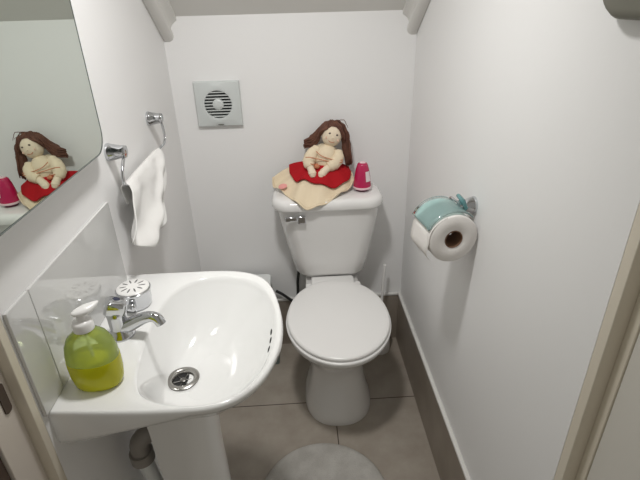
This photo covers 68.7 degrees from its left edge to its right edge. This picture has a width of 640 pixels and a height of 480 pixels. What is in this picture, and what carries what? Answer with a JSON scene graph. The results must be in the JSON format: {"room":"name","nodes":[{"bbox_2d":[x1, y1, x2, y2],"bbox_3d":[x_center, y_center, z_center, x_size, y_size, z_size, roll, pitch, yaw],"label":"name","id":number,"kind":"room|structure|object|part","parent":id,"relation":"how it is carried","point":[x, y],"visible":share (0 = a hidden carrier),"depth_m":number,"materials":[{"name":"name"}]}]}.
{"room":"bathroom","nodes":[
{"label":"bathroom","id":0,"kind":"room"},
{"bbox_2d":[0,0,200,479],"bbox_3d":[-0.542,-0.257,1.109,0.120,2.268,1.152,-3,27,-2],"label":"wall","id":1,"kind":"structure","parent":0,"point":[123,49],"depth_m":1.09,"materials":[{"name":"white paint"}]},
{"bbox_2d":[2,291,62,416],"bbox_3d":[-0.443,0.179,0.729,0.006,0.200,0.062,-3,27,-2],"label":"tile","id":2,"kind":"structure","parent":1,"relation":"attached to","point":[21,320],"depth_m":0.72,"materials":[{"name":"grey tile"}]},
{"bbox_2d":[0,318,66,479],"bbox_3d":[-0.471,0.101,0.639,0.050,2.060,0.017,-3,27,-2],"label":"trim","id":3,"kind":"structure","parent":1,"relation":"attached to","point":[10,368],"depth_m":0.71,"materials":[{"name":"beige paint"}]},
{"bbox_2d":[0,0,102,235],"bbox_3d":[-0.454,-0.353,0.652,0.029,0.588,0.414,-3,27,-2],"label":"mirror","id":4,"kind":"object","parent":1,"relation":"attached to","point":[50,128],"visible":1,"depth_m":0.73,"materials":[{"name":"white mirror"}]},
{"bbox_2d":[25,202,126,386],"bbox_3d":[-0.454,0.085,0.914,0.006,0.200,0.352,-3,27,-2],"label":"tile","id":5,"kind":"structure","parent":1,"relation":"attached to","point":[90,267],"depth_m":0.87,"materials":[{"name":"grey tile"}]},
{"bbox_2d":[104,111,165,186],"bbox_3d":[-0.463,-0.243,1.197,0.043,0.095,0.403,-3,27,-2],"label":"towel rail","id":6,"kind":"object","parent":1,"relation":"attached to","point":[112,152],"visible":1,"depth_m":1.04,"materials":[{"name":"silver metal"}]},
{"bbox_2d":[121,148,166,246],"bbox_3d":[-0.426,-0.094,1.180,0.067,0.179,0.365,-3,27,-2],"label":"hand towel","id":7,"kind":"object","parent":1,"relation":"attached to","point":[147,184],"visible":1,"depth_m":1.14,"materials":[{"name":"white fabric"}]},
{"bbox_2d":[142,0,176,41],"bbox_3d":[-0.470,-0.790,0.840,0.052,0.886,1.152,-3,27,-2],"label":"trim","id":8,"kind":"structure","parent":1,"relation":"attached to","point":[161,12],"depth_m":1.45,"materials":[{"name":"white paint"}]},
{"bbox_2d":[48,271,282,442],"bbox_3d":[-0.263,0.245,0.985,0.378,0.157,0.444,-3,27,-2],"label":"washbasin","id":9,"kind":"object","parent":1,"relation":"attached to","point":[220,339],"visible":0.94,"depth_m":0.97,"materials":[{"name":"white ceramic"}]},
{"bbox_2d":[63,300,123,391],"bbox_3d":[-0.384,0.177,0.780,0.087,0.156,0.065,-3,27,-2],"label":"soap dispenser","id":10,"kind":"object","parent":9,"relation":"on","point":[94,367],"visible":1,"depth_m":0.78,"materials":[{"name":"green plastic"}]},
{"bbox_2d":[115,279,151,311],"bbox_3d":[-0.401,0.119,1.012,0.073,0.048,0.073,16,32,31],"label":"pot","id":11,"kind":"object","parent":9,"relation":"on","point":[136,292],"visible":0.98,"depth_m":0.99,"materials":[{"name":"grey"}]},
{"bbox_3d":[-0.395,0.142,0.983,0.020,0.020,0.016,-3,27,-2],"label":"knob","id":12,"kind":"part","parent":11,"relation":"part of","materials":[{"name":"silver metal"}]},
{"bbox_3d":[-0.402,0.101,1.003,0.067,0.006,0.067,-3,27,-2],"label":"lid","id":13,"kind":"part","parent":11,"relation":"part of","materials":[{"name":"white plastic"}]},
{"bbox_2d":[103,296,165,342],"bbox_3d":[-0.360,0.148,0.912,0.125,0.087,0.057,-3,27,-2],"label":"tap","id":14,"kind":"object","parent":9,"relation":"on","point":[122,327],"visible":0.98,"depth_m":0.90,"materials":[{"name":"silver metal"}]},
{"bbox_3d":[-0.395,0.129,0.902,0.045,0.042,0.039,-11,29,-18],"label":"lever","id":15,"kind":"part","parent":14,"relation":"part of","materials":[{"name":"silver metal"}]},
{"bbox_3d":[-0.348,0.163,0.910,0.106,0.058,0.033,3,28,9],"label":"spout","id":16,"kind":"part","parent":14,"relation":"part of","materials":[{"name":"silver metal"}]},
{"bbox_2d":[129,427,162,479],"bbox_3d":[-0.365,0.501,1.074,0.165,0.367,0.073,-11,29,-18],"label":"pipe","id":17,"kind":"object","parent":9,"relation":"attached to","point":[141,453],"visible":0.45,"depth_m":1.01,"materials":[{"name":"grey plastic"}]},
{"bbox_2d":[169,0,405,15],"bbox_3d":[-0.076,-0.877,0.874,1.200,1.052,1.360,-3,27,-2],"label":"ceiling","id":18,"kind":"structure","parent":0,"point":[180,7],"depth_m":1.50,"materials":[{"name":"white paint"}]},
{"bbox_2d":[164,10,416,297],"bbox_3d":[-0.086,-0.250,1.857,1.120,1.550,0.120,-3,27,-2],"label":"wall","id":19,"kind":"structure","parent":0,"point":[296,73],"depth_m":1.69,"materials":[{"name":"white paint"}]},
{"bbox_2d":[192,80,242,126],"bbox_3d":[-0.356,-0.477,1.642,0.158,0.153,0.026,-3,27,-2],"label":"fan","id":20,"kind":"object","parent":19,"relation":"attached to","point":[218,103],"visible":1,"depth_m":1.64,"materials":[{"name":"white plastic"}]},
{"bbox_2d":[277,292,397,300],"bbox_3d":[-0.075,0.255,2.042,0.836,0.011,0.013,-3,27,-2],"label":"trim","id":21,"kind":"structure","parent":19,"relation":"attached to","point":[385,293],"depth_m":2.05,"materials":[{"name":"white paint"}]},
{"bbox_2d":[278,295,397,343],"bbox_3d":[-0.071,0.364,2.100,0.838,0.236,0.010,-3,27,-2],"label":"baseboard","id":22,"kind":"structure","parent":19,"relation":"attached to","point":[391,301],"depth_m":2.09,"materials":[{"name":"beige tile"}]},
{"bbox_2d":[220,338,439,479],"bbox_3d":[0.023,1.187,0.863,3.200,0.100,3.250,-3,27,-2],"label":"floor","id":23,"kind":"structure","parent":0,"point":[275,421],"depth_m":1.72,"materials":[{"name":"beige tile"}]},
{"bbox_2d":[147,414,231,479],"bbox_3d":[-0.270,0.600,1.162,0.155,0.684,0.196,-3,27,-2],"label":"pedestal","id":24,"kind":"object","parent":23,"relation":"on","point":[194,448],"visible":0.41,"depth_m":1.00,"materials":[{"name":"white ceramic"}]},
{"bbox_2d":[257,274,279,363],"bbox_3d":[-0.288,0.342,1.984,0.212,0.391,0.133,-3,27,-2],"label":"waste bin","id":25,"kind":"object","parent":23,"relation":"on","point":[267,277],"visible":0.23,"depth_m":1.93,"materials":[{"name":"grey plastic"}]},
{"bbox_3d":[-0.298,0.178,1.893,0.200,0.016,0.122,-3,27,-2],"label":"lid","id":26,"kind":"part","parent":25,"relation":"part of","materials":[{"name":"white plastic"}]},
{"bbox_2d":[265,443,383,479],"bbox_3d":[0.014,0.810,1.469,0.408,0.016,0.408,-3,27,-2],"label":"bath mat","id":27,"kind":"object","parent":23,"relation":"on","point":[320,461],"visible":1,"depth_m":1.56,"materials":[{"name":"grey fabric"}]},
{"bbox_2d":[272,183,390,425],"bbox_3d":[0.046,0.262,1.703,0.402,0.776,0.612,-3,27,-2],"label":"toilet","id":28,"kind":"object","parent":23,"relation":"on","point":[336,322],"visible":0.95,"depth_m":1.69,"materials":[{"name":"white ceramic"}]},
{"bbox_2d":[276,271,299,301],"bbox_3d":[-0.135,0.191,1.977,0.112,0.171,0.017,1,27,6],"label":"hose","id":29,"kind":"object","parent":28,"relation":"attached to","point":[298,273],"visible":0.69,"depth_m":1.98,"materials":[{"name":"black rubber"}]},
{"bbox_3d":[-0.102,-0.073,1.650,0.042,0.018,0.010,-3,27,-2],"label":"flush lever","id":30,"kind":"part","parent":28,"relation":"part of","materials":[{"name":"silver metal"}]},
{"bbox_3d":[-0.065,-0.071,1.664,0.028,0.028,0.014,-3,27,-2],"label":"lever","id":31,"kind":"part","parent":28,"relation":"part of","materials":[{"name":"silver metal"}]},
{"bbox_2d":[272,119,353,209],"bbox_3d":[-0.024,-0.271,1.650,0.303,0.268,0.209,-3,27,-2],"label":"doll","id":32,"kind":"object","parent":28,"relation":"on","point":[321,176],"visible":0.99,"depth_m":1.66,"materials":[{"name":"beige fabric"}]},
{"bbox_3d":[-0.031,-0.297,1.675,0.049,0.078,0.082,17,32,31],"label":"arm","id":33,"kind":"part","parent":32,"relation":"part of","materials":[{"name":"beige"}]},
{"bbox_3d":[0.055,-0.285,1.674,0.051,0.071,0.082,18,33,34],"label":"arm","id":34,"kind":"part","parent":32,"relation":"part of","materials":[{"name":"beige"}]},
{"bbox_3d":[0.025,-0.160,1.720,0.402,0.041,0.194,-3,27,-2],"label":"cistern lid","id":35,"kind":"part","parent":28,"relation":"part of","materials":[{"name":"white ceramic"}]},
{"bbox_3d":[0.063,0.277,1.629,0.363,0.013,0.465,-3,27,-2],"label":"seat","id":36,"kind":"part","parent":28,"relation":"part of","materials":[{"name":"white plastic"}]},
{"bbox_3d":[0.062,0.254,1.636,0.354,0.018,0.488,-3,27,-2],"label":"seat lid","id":37,"kind":"part","parent":28,"relation":"part of","materials":[{"name":"white plastic"}]},
{"bbox_3d":[0.064,0.423,1.780,0.350,0.418,0.574,-3,27,-2],"label":"bowl","id":38,"kind":"part","parent":28,"relation":"part of","materials":[{"name":"white ceramic"}]},
{"bbox_2d":[353,161,371,191],"bbox_3d":[0.153,-0.231,1.689,0.069,0.106,0.069,-3,27,-2],"label":"air freshener","id":39,"kind":"object","parent":28,"relation":"on","point":[362,181],"visible":1,"depth_m":1.67,"materials":[{"name":"pink plastic"}]},
{"bbox_2d":[379,264,389,354],"bbox_3d":[0.261,0.296,2.003,0.092,0.428,0.092,-3,27,-2],"label":"toilet brush","id":40,"kind":"object","parent":23,"relation":"on","point":[386,349],"visible":0.22,"depth_m":1.96,"materials":[{"name":"white plastic"}]},
{"bbox_3d":[0.264,0.249,1.985,0.026,0.329,0.013,-24,35,-37],"label":"handle","id":41,"kind":"part","parent":40,"relation":"part of","materials":[{"name":"white plastic"}]},
{"bbox_2d":[400,0,639,479],"bbox_3d":[0.426,-0.306,1.124,0.120,2.295,1.190,-3,27,-2],"label":"wall","id":42,"kind":"structure","parent":0,"point":[528,109],"depth_m":0.91,"materials":[{"name":"white paint"}]},
{"bbox_2d":[403,0,430,34],"bbox_3d":[0.325,-0.828,0.872,0.052,0.886,1.152,-3,27,-2],"label":"trim","id":43,"kind":"structure","parent":42,"relation":"attached to","point":[414,10],"depth_m":1.50,"materials":[{"name":"white paint"}]},
{"bbox_2d":[396,296,465,479],"bbox_3d":[0.386,0.612,1.593,0.010,0.236,1.190,-3,27,-2],"label":"baseboard","id":44,"kind":"structure","parent":42,"relation":"attached to","point":[446,460],"depth_m":1.64,"materials":[{"name":"beige tile"}]},
{"bbox_2d":[398,292,470,479],"bbox_3d":[0.382,0.503,1.536,0.013,0.011,1.190,-3,27,-2],"label":"trim","id":45,"kind":"structure","parent":42,"relation":"attached to","point":[443,412],"depth_m":1.51,"materials":[{"name":"white paint"}]},
{"bbox_2d":[411,213,476,260],"bbox_3d":[0.303,-0.023,1.151,0.128,0.121,0.101,-7,28,-10],"label":"toilet roll","id":46,"kind":"object","parent":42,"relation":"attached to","point":[443,246],"visible":0.84,"depth_m":1.11,"materials":[{"name":"white paper"},{"name":"brown cardboard"}]},
{"bbox_2d":[412,194,477,234],"bbox_3d":[0.308,-0.068,1.145,0.140,0.088,0.116,-7,28,-10],"label":"toilet roll holder","id":47,"kind":"object","parent":42,"relation":"attached to","point":[428,212],"visible":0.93,"depth_m":1.12,"materials":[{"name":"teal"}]},
{"bbox_2d":[554,203,639,479],"bbox_3d":[0.428,0.076,0.639,0.050,2.060,0.020,-3,27,-2],"label":"trim","id":48,"kind":"structure","parent":42,"relation":"attached to","point":[626,289],"depth_m":0.68,"materials":[{"name":"beige paint"}]},
{"bbox_2d":[603,0,639,19],"bbox_3d":[0.375,-0.347,0.514,0.025,0.191,0.148,-3,27,-2],"label":"wall fitting","id":49,"kind":"object","parent":42,"relation":"attached to","point":[619,9],"visible":1,"depth_m":0.56,"materials":[{"name":"grey plastic"}]},
{"bbox_3d":[-1.068,-0.098,0.467,1.115,2.600,0.072,-3,27,-2],"label":"wall","id":50,"kind":"structure","parent":0,"visible":0},
{"bbox_2d":[0,458,10,479],"bbox_3d":[-0.518,0.111,0.555,0.108,2.120,0.020,-3,27,-2],"label":"trim","id":51,"kind":"structure","parent":50,"relation":"attached to","point":[4,475],"depth_m":0.68,"materials":[{"name":"brown wood"}]},
{"bbox_2d":[0,370,48,479],"bbox_3d":[-0.481,0.118,0.605,0.046,2.060,0.058,-3,27,-2],"label":"door","id":52,"kind":"structure","parent":50,"relation":"attached to","point":[19,456],"depth_m":0.70,"materials":[{"name":"beige paint"}]},
{"bbox_3d":[-0.457,0.230,0.676,0.002,0.052,0.016,-3,27,-2],"label":"strike plate","id":53,"kind":"part","parent":52,"relation":"part of","materials":[{"name":"brown metal"}]},
{"bbox_3d":[1.014,-0.187,0.528,1.116,2.600,0.045,-3,27,-2],"label":"wall","id":54,"kind":"structure","parent":0,"visible":0},
{"bbox_2d":[575,292,639,479],"bbox_3d":[0.445,0.084,0.622,0.038,2.060,0.019,-3,27,-2],"label":"trim","id":55,"kind":"structure","parent":54,"relation":"attached to","point":[633,329],"depth_m":0.69,"materials":[{"name":"beige paint"}]},
{"bbox_2d":[587,333,639,479],"bbox_3d":[0.470,0.281,0.264,0.036,2.024,0.800,-3,27,-2],"label":"door","id":56,"kind":"structure","parent":54,"relation":"in","point":[617,457],"depth_m":0.67,"materials":[{"name":"white paint"}]}
]}

